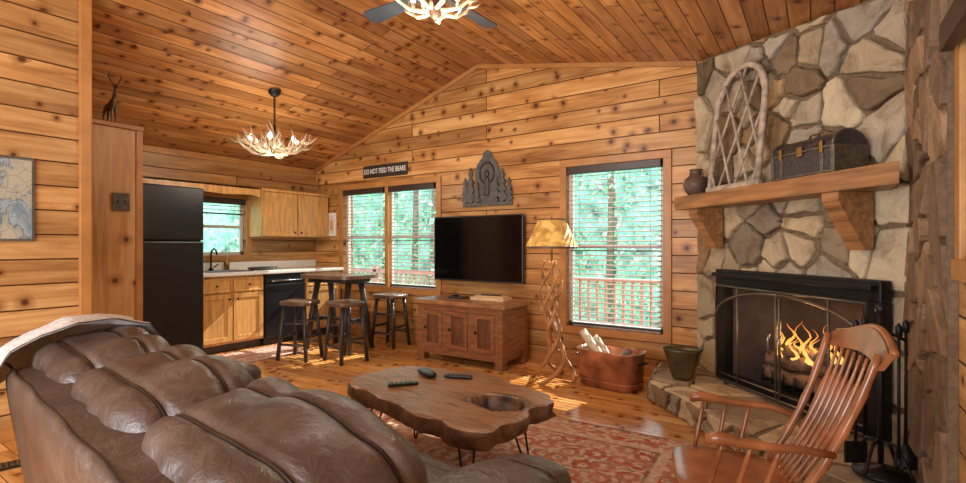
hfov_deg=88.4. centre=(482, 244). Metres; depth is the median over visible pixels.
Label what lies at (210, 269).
kitchen faucet
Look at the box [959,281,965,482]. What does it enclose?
wall
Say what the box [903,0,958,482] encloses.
stone wall
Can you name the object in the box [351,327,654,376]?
baseboard
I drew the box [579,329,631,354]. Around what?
birch kindling
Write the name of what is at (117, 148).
partition wall
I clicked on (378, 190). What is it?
window blind
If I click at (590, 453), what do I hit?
area rug
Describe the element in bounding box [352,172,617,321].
trunks
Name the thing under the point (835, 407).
rocking chair
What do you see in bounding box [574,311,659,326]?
ground
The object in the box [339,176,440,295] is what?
window
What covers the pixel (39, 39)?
wall
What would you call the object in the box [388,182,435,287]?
window blind
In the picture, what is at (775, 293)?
fireplace screen
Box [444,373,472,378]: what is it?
remote control
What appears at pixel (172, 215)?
refrigerator
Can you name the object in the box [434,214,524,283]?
television
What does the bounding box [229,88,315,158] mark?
antler chandelier
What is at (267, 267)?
serving tray
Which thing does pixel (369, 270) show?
deck railing
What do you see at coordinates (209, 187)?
window valance
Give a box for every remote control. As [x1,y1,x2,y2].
[387,380,418,386]
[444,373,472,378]
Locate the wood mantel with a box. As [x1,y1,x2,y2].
[674,161,898,249]
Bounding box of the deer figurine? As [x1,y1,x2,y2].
[102,71,120,121]
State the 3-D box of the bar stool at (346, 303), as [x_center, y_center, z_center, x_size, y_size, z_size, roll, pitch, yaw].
[-1.485,0.928,5.380,0.394,0.648,0.354,0,0,44]
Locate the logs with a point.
(795, 374)
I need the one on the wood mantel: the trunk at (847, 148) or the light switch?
the trunk at (847, 148)
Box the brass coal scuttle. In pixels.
[662,345,702,379]
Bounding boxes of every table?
[300,272,377,354]
[347,366,555,466]
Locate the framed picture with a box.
[328,213,336,235]
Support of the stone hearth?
on the floor
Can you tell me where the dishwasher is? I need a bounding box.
[260,272,304,343]
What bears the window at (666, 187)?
in the wall at (530, 120)
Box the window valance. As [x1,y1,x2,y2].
[143,176,259,197]
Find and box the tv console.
[413,294,530,371]
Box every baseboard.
[0,426,14,442]
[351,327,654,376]
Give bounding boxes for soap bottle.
[224,256,228,269]
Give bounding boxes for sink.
[203,270,253,272]
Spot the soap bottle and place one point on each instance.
(226, 263)
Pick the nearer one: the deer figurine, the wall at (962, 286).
the wall at (962, 286)
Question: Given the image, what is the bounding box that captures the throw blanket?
[0,313,160,382]
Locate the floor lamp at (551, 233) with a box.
[525,217,578,385]
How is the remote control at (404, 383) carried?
on the coffee table at (481, 412)
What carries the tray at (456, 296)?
on the tv console
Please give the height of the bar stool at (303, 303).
0.648 m
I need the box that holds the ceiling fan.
[364,0,496,27]
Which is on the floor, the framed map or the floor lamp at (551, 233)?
the floor lamp at (551, 233)
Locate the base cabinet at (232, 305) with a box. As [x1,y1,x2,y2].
[203,270,339,354]
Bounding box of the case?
[417,368,436,377]
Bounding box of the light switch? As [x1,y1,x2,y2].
[112,193,129,210]
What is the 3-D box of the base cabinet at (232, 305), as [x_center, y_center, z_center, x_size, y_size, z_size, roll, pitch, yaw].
[-2.825,0.807,6.459,0.632,0.885,1.990,0,0,34]
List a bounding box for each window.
[203,191,251,261]
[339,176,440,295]
[559,149,671,343]
[951,35,965,282]
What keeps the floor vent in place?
in the floor
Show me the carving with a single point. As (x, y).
(490, 188)
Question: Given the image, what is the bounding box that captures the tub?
[576,343,648,392]
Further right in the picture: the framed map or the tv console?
the tv console
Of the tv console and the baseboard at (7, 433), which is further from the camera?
the tv console
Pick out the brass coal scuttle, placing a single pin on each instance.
(682, 361)
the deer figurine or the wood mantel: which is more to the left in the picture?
the deer figurine
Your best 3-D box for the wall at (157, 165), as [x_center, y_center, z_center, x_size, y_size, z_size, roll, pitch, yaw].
[-3.599,0.060,6.046,0.150,2.380,3.600,0,0,34]
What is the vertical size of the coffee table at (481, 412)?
0.452 m
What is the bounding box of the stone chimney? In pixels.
[694,0,908,450]
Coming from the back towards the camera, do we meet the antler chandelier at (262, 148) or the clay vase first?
the antler chandelier at (262, 148)
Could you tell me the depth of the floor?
4.55 m
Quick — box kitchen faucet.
[208,248,218,270]
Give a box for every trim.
[79,0,91,314]
[143,145,315,174]
[314,61,696,172]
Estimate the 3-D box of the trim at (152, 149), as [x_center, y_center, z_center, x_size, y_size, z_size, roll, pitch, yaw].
[-3.342,-1.085,6.265,0.029,0.070,2.950,0,0,34]
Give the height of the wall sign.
0.170 m
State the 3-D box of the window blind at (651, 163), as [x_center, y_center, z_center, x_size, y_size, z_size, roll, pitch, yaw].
[1.289,0.006,4.933,0.940,1.628,0.080,0,0,34]
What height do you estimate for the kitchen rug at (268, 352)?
0.008 m
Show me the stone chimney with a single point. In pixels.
(834, 72)
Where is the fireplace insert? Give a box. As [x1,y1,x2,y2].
[711,269,891,440]
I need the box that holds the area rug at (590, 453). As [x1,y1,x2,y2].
[347,396,713,482]
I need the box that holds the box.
[470,294,511,301]
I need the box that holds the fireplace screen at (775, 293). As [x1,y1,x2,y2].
[715,283,867,436]
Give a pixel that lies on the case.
(426, 372)
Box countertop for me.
[203,260,343,277]
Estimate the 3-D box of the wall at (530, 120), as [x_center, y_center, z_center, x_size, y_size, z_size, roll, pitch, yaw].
[0.309,-0.430,5.672,7.050,3.360,0.150,0,0,34]
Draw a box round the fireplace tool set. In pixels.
[844,303,917,482]
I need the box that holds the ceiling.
[92,0,867,169]
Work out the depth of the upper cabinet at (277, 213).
6.73 m
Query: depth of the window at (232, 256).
6.51 m
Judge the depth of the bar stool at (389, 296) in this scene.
6.12 m
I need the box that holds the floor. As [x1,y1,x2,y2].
[0,331,734,482]
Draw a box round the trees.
[201,168,660,314]
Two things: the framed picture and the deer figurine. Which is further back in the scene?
the framed picture
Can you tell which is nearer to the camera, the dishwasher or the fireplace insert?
the fireplace insert
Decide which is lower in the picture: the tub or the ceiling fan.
the tub
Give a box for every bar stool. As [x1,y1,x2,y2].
[275,299,323,362]
[323,299,368,365]
[372,293,410,348]
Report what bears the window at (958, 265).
in the wall at (962, 286)
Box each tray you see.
[247,266,277,269]
[448,294,468,298]
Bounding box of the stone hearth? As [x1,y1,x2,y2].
[647,363,907,482]
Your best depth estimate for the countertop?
6.55 m
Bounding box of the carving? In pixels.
[461,150,512,206]
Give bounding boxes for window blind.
[203,196,244,214]
[343,187,384,284]
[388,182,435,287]
[568,159,662,331]
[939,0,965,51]
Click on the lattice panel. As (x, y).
(762, 116)
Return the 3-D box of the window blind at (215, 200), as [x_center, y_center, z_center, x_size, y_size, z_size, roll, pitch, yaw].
[-3.392,-0.494,6.238,0.080,0.207,0.810,0,0,34]
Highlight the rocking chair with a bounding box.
[672,324,899,482]
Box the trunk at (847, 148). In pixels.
[770,128,868,181]
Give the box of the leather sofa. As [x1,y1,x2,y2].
[4,325,570,482]
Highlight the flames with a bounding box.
[777,322,843,366]
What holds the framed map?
attached to the wall at (39, 39)
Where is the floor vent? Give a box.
[0,459,20,470]
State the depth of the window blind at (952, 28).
1.63 m
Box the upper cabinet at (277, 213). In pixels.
[249,188,329,237]
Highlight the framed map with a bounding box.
[0,155,33,240]
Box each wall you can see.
[0,0,78,427]
[92,118,143,320]
[143,144,314,262]
[315,62,702,367]
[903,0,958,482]
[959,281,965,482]
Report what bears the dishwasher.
on the floor
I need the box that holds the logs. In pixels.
[761,345,859,396]
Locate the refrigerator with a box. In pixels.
[143,183,202,349]
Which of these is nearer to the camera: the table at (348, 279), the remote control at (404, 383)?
the remote control at (404, 383)
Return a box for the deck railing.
[352,266,660,327]
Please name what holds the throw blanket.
on the leather sofa
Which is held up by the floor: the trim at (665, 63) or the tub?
the tub
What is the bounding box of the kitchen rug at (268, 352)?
[221,345,310,362]
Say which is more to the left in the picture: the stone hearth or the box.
the box
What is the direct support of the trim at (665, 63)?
attached to the wall at (530, 120)
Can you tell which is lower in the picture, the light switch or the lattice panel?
the light switch
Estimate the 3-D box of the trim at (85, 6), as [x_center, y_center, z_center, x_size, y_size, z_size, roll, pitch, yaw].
[-2.806,-0.260,3.503,0.050,3.020,0.070,0,0,34]
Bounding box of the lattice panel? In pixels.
[706,60,768,191]
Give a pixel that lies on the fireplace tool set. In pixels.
(856, 452)
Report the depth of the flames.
3.40 m
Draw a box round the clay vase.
[683,169,707,194]
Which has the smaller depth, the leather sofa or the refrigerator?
the leather sofa
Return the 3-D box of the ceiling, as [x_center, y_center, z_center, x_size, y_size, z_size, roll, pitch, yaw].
[-1.890,-1.614,2.590,7.350,1.232,8.020,0,0,34]
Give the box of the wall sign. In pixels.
[363,161,407,178]

